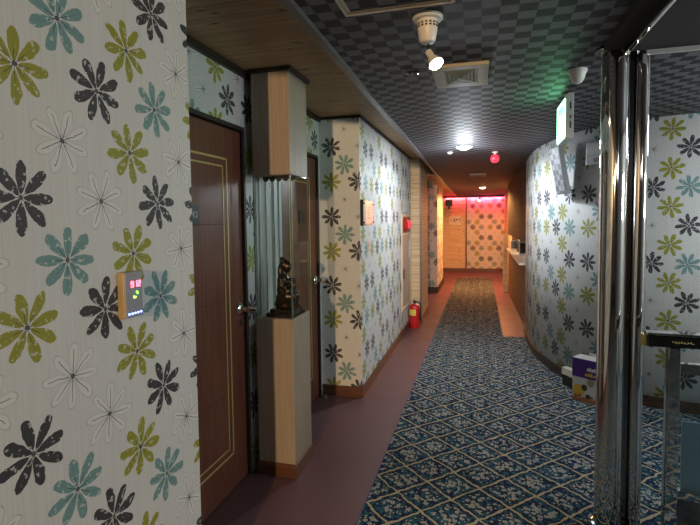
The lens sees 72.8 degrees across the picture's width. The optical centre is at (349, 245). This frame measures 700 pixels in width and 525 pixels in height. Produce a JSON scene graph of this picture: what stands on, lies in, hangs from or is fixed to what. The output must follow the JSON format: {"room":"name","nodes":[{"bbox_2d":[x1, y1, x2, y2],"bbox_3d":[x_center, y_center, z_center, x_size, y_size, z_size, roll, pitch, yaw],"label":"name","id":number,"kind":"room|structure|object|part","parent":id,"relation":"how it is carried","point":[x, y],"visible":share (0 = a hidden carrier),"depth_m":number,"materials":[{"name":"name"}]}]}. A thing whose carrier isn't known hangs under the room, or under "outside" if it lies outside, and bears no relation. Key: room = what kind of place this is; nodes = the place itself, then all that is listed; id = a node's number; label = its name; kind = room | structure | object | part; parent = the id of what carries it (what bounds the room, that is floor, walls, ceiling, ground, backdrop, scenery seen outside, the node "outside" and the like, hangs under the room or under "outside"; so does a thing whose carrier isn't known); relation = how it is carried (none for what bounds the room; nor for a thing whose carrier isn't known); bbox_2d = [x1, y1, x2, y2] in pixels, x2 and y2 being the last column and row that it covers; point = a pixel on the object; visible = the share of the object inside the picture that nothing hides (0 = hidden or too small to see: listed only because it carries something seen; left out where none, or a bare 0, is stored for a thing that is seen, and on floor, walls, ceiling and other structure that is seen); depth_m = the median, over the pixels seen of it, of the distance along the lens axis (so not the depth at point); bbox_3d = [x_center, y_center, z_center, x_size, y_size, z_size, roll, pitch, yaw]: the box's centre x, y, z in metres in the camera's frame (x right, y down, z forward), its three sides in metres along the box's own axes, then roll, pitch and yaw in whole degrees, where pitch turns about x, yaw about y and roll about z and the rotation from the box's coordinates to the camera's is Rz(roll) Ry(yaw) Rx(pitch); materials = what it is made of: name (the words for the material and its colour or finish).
{"room":"hotel corridor","nodes":[
{"label":"hotel corridor","id":0,"kind":"room"},
{"bbox_2d":[0,0,201,524],"bbox_3d":[-1.885,0.467,-2.394,0.440,2.320,8.538,0,3,15],"label":"wall","id":1,"kind":"structure","parent":0,"point":[99,409],"depth_m":1.23,"materials":[{"name":"paper"}]},
{"bbox_2d":[117,270,142,318],"bbox_3d":[-0.617,0.136,1.333,0.030,0.129,0.068,0,3,15],"label":"display","id":2,"kind":"object","parent":1,"relation":"attached to","point":[129,283],"visible":1,"depth_m":1.31,"materials":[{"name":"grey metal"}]},
{"bbox_2d":[187,46,322,470],"bbox_3d":[-0.595,0.157,2.869,0.100,2.320,2.330,0,3,15],"label":"wall","id":3,"kind":"structure","parent":0,"point":[214,90],"depth_m":2.69,"materials":[{"name":"paper"}]},
{"bbox_2d":[189,107,256,523],"bbox_3d":[-0.715,0.357,2.280,0.144,1.990,0.930,0,3,15],"label":"door","id":4,"kind":"structure","parent":3,"relation":"in","point":[217,146],"depth_m":2.45,"materials":[{"name":"red laminate"}]},
{"bbox_3d":[-0.731,-0.145,2.213,0.007,0.090,0.090,0,3,15],"label":"number plate","id":5,"kind":"part","parent":4,"relation":"part of","materials":[{"name":"metal"}]},
{"bbox_3d":[-0.575,0.378,2.659,0.076,0.136,0.129,0,3,15],"label":"handle","id":6,"kind":"part","parent":4,"relation":"part of","materials":[{"name":"silver metal"}]},
{"bbox_2d":[254,176,282,316],"bbox_3d":[-0.498,0.179,2.995,0.020,2.260,0.370,0,3,15],"label":"curtain","id":7,"kind":"object","parent":3,"relation":"attached to","point":[263,191],"visible":0.2,"depth_m":2.92,"materials":[{"name":"white fabric"}]},
{"bbox_2d":[281,152,325,402],"bbox_3d":[-0.361,0.281,3.563,0.144,1.990,0.775,0,3,15],"label":"door","id":8,"kind":"structure","parent":3,"relation":"in","point":[300,231],"depth_m":3.69,"materials":[{"name":"red laminate"}]},
{"bbox_3d":[-0.363,-0.224,3.547,0.007,0.090,0.090,0,3,15],"label":"number plate","id":9,"kind":"part","parent":8,"relation":"part of","materials":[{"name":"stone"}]},
{"bbox_3d":[-0.242,0.306,3.867,0.076,0.136,0.129,0,3,15],"label":"handle","id":10,"kind":"part","parent":8,"relation":"part of","materials":[{"name":"silver metal"}]},
{"bbox_2d":[186,0,419,158],"bbox_3d":[-0.949,-0.921,0.415,0.745,0.145,14.600,0,3,15],"label":"ceiling","id":11,"kind":"structure","parent":0,"point":[251,34],"depth_m":2.31,"materials":[{"name":"brown wood"}]},
{"bbox_2d":[202,272,524,524],"bbox_3d":[1.257,1.325,3.264,5.900,0.100,21.200,0,3,15],"label":"floor","id":12,"kind":"structure","parent":0,"point":[351,436],"depth_m":3.04,"materials":[{"name":"red plastic"}]},
{"bbox_2d":[246,65,313,478],"bbox_3d":[-0.396,0.167,2.804,0.262,2.304,0.308,0,3,15],"label":"display cabinet","id":13,"kind":"object","parent":12,"relation":"on","point":[278,93],"visible":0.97,"depth_m":2.70,"materials":[{"name":"beige wood"}]},
{"bbox_3d":[-0.409,-0.974,2.740,0.262,0.019,0.308,0,3,15],"label":"trim","id":14,"kind":"part","parent":13,"relation":"part of","materials":[{"name":"brown wood"}]},
{"bbox_2d":[266,257,304,317],"bbox_3d":[-0.378,0.233,2.793,0.170,0.340,0.190,0,3,15],"label":"statuette","id":15,"kind":"object","parent":13,"relation":"on","point":[283,302],"visible":0.94,"depth_m":2.76,"materials":[{"name":"black metal"}]},
{"bbox_3d":[-0.382,1.278,2.866,0.242,0.078,0.288,0,3,15],"label":"trim","id":16,"kind":"part","parent":13,"relation":"part of","materials":[{"name":"brown wood"}]},
{"bbox_2d":[409,299,420,327],"bbox_3d":[0.871,0.906,6.416,0.148,0.393,0.160,-2,3,-20],"label":"fire extinguisher","id":17,"kind":"object","parent":12,"relation":"on","point":[414,310],"visible":1,"depth_m":6.37,"materials":[{"name":"red paint"}]},
{"bbox_2d":[356,278,541,524],"bbox_3d":[0.859,1.251,3.682,0.858,0.010,16.400,0,3,15],"label":"carpet runner","id":18,"kind":"object","parent":12,"relation":"on","point":[456,453],"visible":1,"depth_m":3.13,"materials":[{"name":"blue carpet"}]},
{"bbox_2d":[504,336,699,524],"bbox_3d":[1.906,1.422,0.380,2.916,0.011,10.580,0,3,15],"label":"carpet","id":19,"kind":"object","parent":12,"relation":"on","point":[559,429],"visible":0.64,"depth_m":3.06,"materials":[{"name":"blue carpet"}]},
{"bbox_2d":[562,366,571,388],"bbox_3d":[1.904,1.135,4.058,0.058,0.155,0.208,-2,3,-15],"label":"flat box","id":20,"kind":"object","parent":19,"relation":"on","point":[566,371],"visible":0.48,"depth_m":4.09,"materials":[{"name":"cardboard"}]},
{"bbox_3d":[1.903,1.088,4.056,0.058,0.060,0.208,-2,3,-15],"label":"cream lid","id":21,"kind":"part","parent":20,"relation":"part of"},
{"bbox_2d":[572,353,595,404],"bbox_3d":[1.929,1.049,3.735,0.134,0.364,0.302,-3,4,-39],"label":"carton","id":22,"kind":"object","parent":19,"relation":"on","point":[583,366],"visible":0.63,"depth_m":3.74,"materials":[{"name":"multicoloured cardboard"}]},
{"bbox_2d":[590,46,629,524],"bbox_3d":[1.212,0.218,2.204,0.171,2.228,0.171,0,3,15],"label":"column","id":23,"kind":"structure","parent":19,"relation":"on","point":[615,65],"depth_m":2.16,"materials":[{"name":"silver metal"}]},
{"bbox_2d":[621,51,634,524],"bbox_3d":[1.284,0.215,2.204,0.018,2.214,0.040,0,3,15],"label":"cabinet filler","id":24,"kind":"object","parent":23,"relation":"attached to","point":[632,53],"visible":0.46,"depth_m":2.18,"materials":[{"name":"silver metal"}]},
{"bbox_2d":[625,50,650,524],"bbox_3d":[1.330,0.217,2.202,0.088,2.228,0.088,0,3,15],"label":"column","id":25,"kind":"structure","parent":19,"relation":"on","point":[642,61],"depth_m":2.17,"materials":[{"name":"silver metal"}]},
{"bbox_2d":[640,330,699,524],"bbox_3d":[1.721,0.849,1.876,1.014,0.974,0.062,0,3,19],"label":"stand","id":26,"kind":"object","parent":19,"relation":"on","point":[679,506],"depth_m":1.98,"materials":[{"name":"black metal"}]},
{"bbox_3d":[1.351,0.876,2.004,0.044,0.915,0.054,0,3,19],"label":"post","id":27,"kind":"part","parent":26,"relation":"part of","materials":[{"name":"silver metal"}]},
{"bbox_3d":[1.723,0.397,1.850,1.000,0.050,0.060,0,3,19],"label":"rail","id":28,"kind":"part","parent":26,"relation":"part of","materials":[{"name":"black metal"}]},
{"bbox_3d":[1.744,1.200,1.891,0.776,0.270,0.024,0,3,19],"label":"kick panel","id":29,"kind":"part","parent":26,"relation":"part of","materials":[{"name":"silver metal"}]},
{"bbox_3d":[1.742,1.047,1.882,0.776,0.038,0.036,0,3,19],"label":"frame","id":30,"kind":"part","parent":26,"relation":"part of","materials":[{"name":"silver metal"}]},
{"bbox_3d":[1.735,0.510,1.852,0.776,0.043,0.036,0,3,19],"label":"frame","id":31,"kind":"part","parent":26,"relation":"part of","materials":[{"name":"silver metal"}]},
{"bbox_2d":[680,421,699,489],"bbox_3d":[1.623,1.033,1.957,0.450,0.580,0.006,0,3,19],"label":"board","id":32,"kind":"object","parent":19,"relation":"on","point":[690,431],"visible":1,"depth_m":2.01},
{"bbox_2d":[319,117,410,386],"bbox_3d":[0.300,0.009,5.320,0.355,2.320,2.920,0,3,15],"label":"wall","id":33,"kind":"structure","parent":0,"point":[362,316],"depth_m":3.97,"materials":[{"name":"paper"}]},
{"bbox_2d":[187,34,411,159],"bbox_3d":[-0.001,-1.048,4.156,0.354,0.039,5.200,0,3,15],"label":"trim","id":34,"kind":"structure","parent":33,"relation":"attached to","point":[192,43],"depth_m":2.53,"materials":[{"name":"brown wood"}]},
{"bbox_2d":[322,321,409,397],"bbox_3d":[0.326,1.125,5.373,0.353,0.085,2.933,0,3,15],"label":"baseboard","id":35,"kind":"structure","parent":33,"relation":"attached to","point":[339,390],"depth_m":4.00,"materials":[{"name":"brown wood"}]},
{"bbox_2d":[360,200,373,225],"bbox_3d":[0.152,-0.282,4.063,0.031,0.213,0.435,0,3,15],"label":"framed notice","id":36,"kind":"object","parent":33,"relation":"attached to","point":[366,209],"visible":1,"depth_m":3.98,"materials":[{"name":"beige paper"}]},
{"bbox_2d":[368,240,369,255],"bbox_3d":[0.164,0.017,4.146,0.005,0.140,0.055,0,3,15],"label":"arrow sign","id":37,"kind":"object","parent":33,"relation":"attached to","point":[368,240],"visible":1,"depth_m":4.15,"materials":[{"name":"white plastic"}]},
{"bbox_2d":[401,214,411,311],"bbox_3d":[0.754,0.192,6.214,0.046,1.215,0.780,0,3,15],"label":"wall panel","id":38,"kind":"object","parent":33,"relation":"attached to","point":[406,281],"visible":1,"depth_m":6.14,"materials":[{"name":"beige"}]},
{"bbox_3d":[0.732,-0.277,6.192,0.012,0.205,0.710,0,3,15],"label":"panel","id":39,"kind":"part","parent":38,"relation":"part of","materials":[{"name":"red plastic"}]},
{"bbox_3d":[0.737,0.309,6.226,0.008,0.910,0.710,0,3,15],"label":"door panel","id":40,"kind":"part","parent":38,"relation":"part of","materials":[{"name":"metal"}]},
{"bbox_2d":[419,159,421,316],"bbox_3d":[0.990,-0.109,6.659,0.021,2.210,0.043,0,3,15],"label":"trim","id":41,"kind":"structure","parent":33,"relation":"attached to","point":[419,159],"depth_m":6.66,"materials":[{"name":"brown wood"}]},
{"bbox_2d":[411,158,427,313],"bbox_3d":[0.875,-0.100,7.153,0.490,2.320,0.915,0,3,15],"label":"wood column","id":42,"kind":"structure","parent":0,"point":[415,193],"depth_m":6.70,"materials":[{"name":"brown wood"}]},
{"bbox_2d":[420,305,428,322],"bbox_3d":[1.065,1.017,7.160,0.148,0.085,0.928,0,3,15],"label":"baseboard","id":43,"kind":"structure","parent":42,"relation":"attached to","point":[424,314],"depth_m":7.05,"materials":[{"name":"brown wood"}]},
{"bbox_2d":[428,185,442,286],"bbox_3d":[1.199,-0.216,10.239,1.475,2.200,1.530,0,3,15],"label":"wall","id":44,"kind":"structure","parent":0,"point":[435,196],"depth_m":9.36,"materials":[{"name":"paper"}]},
{"bbox_2d":[428,278,443,292],"bbox_3d":[1.264,0.823,10.275,1.388,0.120,1.543,0,3,15],"label":"baseboard","id":45,"kind":"structure","parent":44,"relation":"attached to","point":[430,289],"depth_m":9.39,"materials":[{"name":"brown wood"}]},
{"bbox_2d":[443,195,465,267],"bbox_3d":[2.205,-0.397,13.249,2.015,2.200,0.120,0,3,15],"label":"boards","id":46,"kind":"object","parent":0,"point":[454,236],"visible":0.14,"depth_m":13.02,"materials":[{"name":"brown wood"}]},
{"bbox_2d":[445,200,452,208],"bbox_3d":[2.698,-1.130,12.914,0.190,0.250,0.179,0,3,15],"label":"wall speaker","id":47,"kind":"object","parent":46,"relation":"attached to","point":[449,203],"visible":1,"depth_m":12.83,"materials":[{"name":"black plastic"}]},
{"bbox_2d":[449,216,461,224],"bbox_3d":[2.882,-0.697,12.966,0.350,0.245,0.031,0,3,15],"label":"wall plaque","id":48,"kind":"object","parent":46,"relation":"attached to","point":[453,220],"visible":1,"depth_m":12.96,"materials":[{"name":"beige plastic"}]},
{"bbox_2d":[467,197,503,268],"bbox_3d":[3.721,-0.391,12.822,1.135,2.200,0.100,0,3,15],"label":"wall","id":49,"kind":"structure","parent":0,"point":[485,217],"depth_m":12.79,"materials":[{"name":"paper"}]},
{"bbox_2d":[465,198,466,271],"bbox_3d":[3.157,-0.389,12.902,0.035,2.200,0.045,0,3,15],"label":"trim","id":50,"kind":"structure","parent":49,"relation":"attached to","point":[466,198],"depth_m":12.90,"materials":[{"name":"brown wood"}]},
{"bbox_2d":[443,268,502,272],"bbox_3d":[2.771,0.657,13.086,2.800,0.100,0.014,0,3,15],"label":"baseboard","id":51,"kind":"structure","parent":49,"relation":"attached to","point":[444,269],"depth_m":12.93,"materials":[{"name":"brown wood"}]},
{"bbox_2d":[294,0,699,195],"bbox_3d":[1.229,-1.032,3.133,5.700,0.505,21.000,0,3,15],"label":"ceiling","id":52,"kind":"structure","parent":0,"point":[530,47],"depth_m":2.50,"materials":[{"name":"tile"}]},
{"bbox_2d":[279,0,456,196],"bbox_3d":[0.185,-0.914,3.116,0.040,0.313,20.400,0,3,15],"label":"trim","id":53,"kind":"structure","parent":52,"relation":"attached to","point":[291,6],"depth_m":2.29,"materials":[{"name":"wood"}]},
{"bbox_2d":[335,0,454,16],"bbox_3d":[0.116,-0.851,1.505,0.400,0.016,0.455,0,3,15],"label":"access hatch","id":54,"kind":"object","parent":52,"relation":"attached to","point":[349,8],"visible":1,"depth_m":1.69,"materials":[{"name":"metal"}]},
{"bbox_3d":[0.116,-0.854,1.504,0.348,0.006,0.403,0,3,15],"label":"panel","id":55,"kind":"part","parent":54,"relation":"part of","materials":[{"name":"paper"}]},
{"bbox_2d":[406,71,418,75],"bbox_3d":[0.321,-0.887,2.456,0.068,0.017,0.068,0,3,15],"label":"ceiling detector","id":56,"kind":"object","parent":52,"relation":"attached to","point":[410,73],"visible":1,"depth_m":2.44,"materials":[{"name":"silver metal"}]},
{"bbox_2d":[412,10,442,69],"bbox_3d":[0.295,-0.767,1.806,0.117,0.202,0.116,0,3,15],"label":"ceiling spotlight","id":57,"kind":"object","parent":52,"relation":"attached to","point":[427,21],"visible":1,"depth_m":1.77,"materials":[{"name":"white plastic"}]},
{"bbox_3d":[0.293,-0.860,1.801,0.116,0.016,0.116,0,3,15],"label":"mounting plate","id":58,"kind":"part","parent":57,"relation":"part of","materials":[{"name":"white plastic"}]},
{"bbox_2d":[417,17,437,44],"bbox_3d":[0.294,-0.812,1.803,0.080,0.085,0.080,0,3,15],"label":"canister","id":59,"kind":"object","parent":57,"relation":"on","point":[427,27],"depth_m":1.78,"materials":[{"name":"white plastic"}]},
{"bbox_3d":[0.315,-0.706,1.785,0.067,0.078,0.061,0,3,15],"label":"bulb","id":60,"kind":"part","parent":57,"relation":"part of","materials":[{"name":"white glass"}]},
{"bbox_2d":[428,181,433,188],"bbox_3d":[1.355,-1.074,8.299,0.200,0.155,0.064,0,3,15],"label":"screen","id":61,"kind":"object","parent":52,"relation":"hanging from","point":[430,183],"visible":0.41,"depth_m":8.26,"materials":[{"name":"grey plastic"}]},
{"bbox_2d":[431,60,488,88],"bbox_3d":[0.582,-0.894,2.493,0.277,0.022,0.370,0,3,15],"label":"ceiling vent","id":62,"kind":"object","parent":52,"relation":"in","point":[475,73],"visible":0.92,"depth_m":2.45,"materials":[{"name":"beige plastic"}]},
{"bbox_3d":[0.582,-0.900,2.493,0.166,0.009,0.259,0,3,15],"label":"plate","id":63,"kind":"part","parent":62,"relation":"part of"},
{"bbox_2d":[455,145,472,149],"bbox_3d":[1.140,-0.981,4.750,0.170,0.036,0.170,0,3,15],"label":"recessed light","id":64,"kind":"object","parent":52,"relation":"in","point":[461,147],"visible":1,"depth_m":4.70,"materials":[{"name":"white plastic"}]},
{"bbox_2d":[457,146,469,149],"bbox_3d":[1.140,-0.978,4.750,0.136,0.030,0.136,0,3,15],"label":"diffuser","id":65,"kind":"object","parent":64,"relation":"attached to","point":[459,147],"depth_m":4.71,"materials":[{"name":"white"}]},
{"bbox_2d":[444,195,504,197],"bbox_3d":[3.323,-1.326,12.749,1.570,0.052,0.075,0,3,15],"label":"led strip","id":66,"kind":"object","parent":52,"relation":"attached to","point":[477,195],"visible":0.95,"depth_m":12.71,"materials":[{"name":"plastic"}]},
{"bbox_2d":[470,173,485,176],"bbox_3d":[2.017,-1.114,7.482,0.250,0.022,0.400,0,3,15],"label":"ceiling vent","id":67,"kind":"object","parent":52,"relation":"in","point":[479,174],"visible":0.98,"depth_m":7.41,"materials":[{"name":"grey plastic"}]},
{"bbox_2d":[490,151,499,162],"bbox_3d":[1.569,-0.964,5.142,0.098,0.133,0.098,0,3,15],"label":"lamp","id":68,"kind":"object","parent":52,"relation":"attached to","point":[494,158],"visible":0.97,"depth_m":5.11,"materials":[{"name":"red glass"}]},
{"bbox_2d":[557,92,573,145],"bbox_3d":[1.321,-0.781,2.919,0.049,0.286,0.311,0,3,15],"label":"exit sign","id":69,"kind":"object","parent":52,"relation":"hanging from","point":[565,111],"visible":1,"depth_m":2.78,"materials":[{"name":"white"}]},
{"bbox_2d":[568,67,587,83],"bbox_3d":[1.165,-0.867,2.433,0.092,0.070,0.092,0,3,15],"label":"smoke detector","id":70,"kind":"object","parent":52,"relation":"attached to","point":[577,75],"visible":1,"depth_m":2.41,"materials":[{"name":"white plastic"}]},
{"bbox_2d":[604,0,699,54],"bbox_3d":[1.651,-0.771,0.110,2.080,0.093,3.575,0,3,15],"label":"canopy","id":71,"kind":"object","parent":52,"relation":"attached to","point":[652,26],"visible":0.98,"depth_m":1.82,"materials":[{"name":"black metal"}]},
{"bbox_2d":[504,191,517,280],"bbox_3d":[3.738,-0.294,11.088,0.120,2.200,3.240,0,3,15],"label":"wall","id":72,"kind":"structure","parent":0,"point":[506,194],"depth_m":11.12,"materials":[{"name":"brown wood"}]},
{"bbox_2d":[508,164,525,324],"bbox_3d":[2.917,-0.114,7.813,0.455,2.225,3.600,0,3,15],"label":"wall","id":73,"kind":"structure","parent":0,"point":[517,185],"depth_m":7.24,"materials":[{"name":"brown wood"}]},
{"bbox_2d":[503,234,507,291],"bbox_3d":[3.063,0.338,9.379,0.080,1.145,0.080,0,3,15],"label":"trim","id":74,"kind":"structure","parent":73,"relation":"attached to","point":[505,236],"depth_m":9.34,"materials":[{"name":"brown wood"}]},
{"bbox_2d":[506,248,524,264],"bbox_3d":[2.860,0.148,7.724,0.445,0.030,3.170,0,3,15],"label":"shelf","id":75,"kind":"object","parent":73,"relation":"on","point":[519,258],"visible":0.36,"depth_m":7.28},
{"bbox_2d":[510,240,517,249],"bbox_3d":[3.053,-0.017,8.829,0.140,0.170,0.023,0,3,15],"label":"frame","id":76,"kind":"object","parent":75,"relation":"on","point":[513,243],"visible":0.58,"depth_m":8.82,"materials":[{"name":"white plastic"}]},
{"bbox_2d":[519,242,524,254],"bbox_3d":[2.793,0.037,7.657,0.130,0.200,0.023,0,3,15],"label":"frame","id":77,"kind":"object","parent":75,"relation":"on","point":[521,244],"visible":0.56,"depth_m":7.65,"materials":[{"name":"black plastic"}]},
{"bbox_2d":[525,113,699,402],"bbox_3d":[2.642,0.072,4.237,1.394,2.260,3.726,-3,4,-30],"label":"wall","id":78,"kind":"structure","parent":0,"point":[561,245],"depth_m":3.91,"materials":[{"name":"paper"}]},
{"bbox_2d":[549,146,573,194],"bbox_3d":[1.836,-0.653,4.117,0.196,0.409,0.172,0,3,15],"label":"tilted panel","id":79,"kind":"object","parent":78,"relation":"attached to","point":[557,157],"visible":0.94,"depth_m":4.07,"materials":[{"name":"silver metal"}]},
{"bbox_2d":[586,141,599,165],"bbox_3d":[2.011,-0.745,3.807,0.103,0.185,0.200,-3,4,-33],"label":"emergency light","id":80,"kind":"object","parent":78,"relation":"attached to","point":[592,148],"visible":0.5,"depth_m":3.81,"materials":[{"name":"white plastic"}]},
{"bbox_2d":[524,323,699,414],"bbox_3d":[2.628,1.156,4.283,1.359,0.090,3.745,-3,4,-30],"label":"baseboard","id":81,"kind":"structure","parent":78,"relation":"attached to","point":[649,401],"depth_m":3.65,"materials":[{"name":"brown wood"}]}
]}

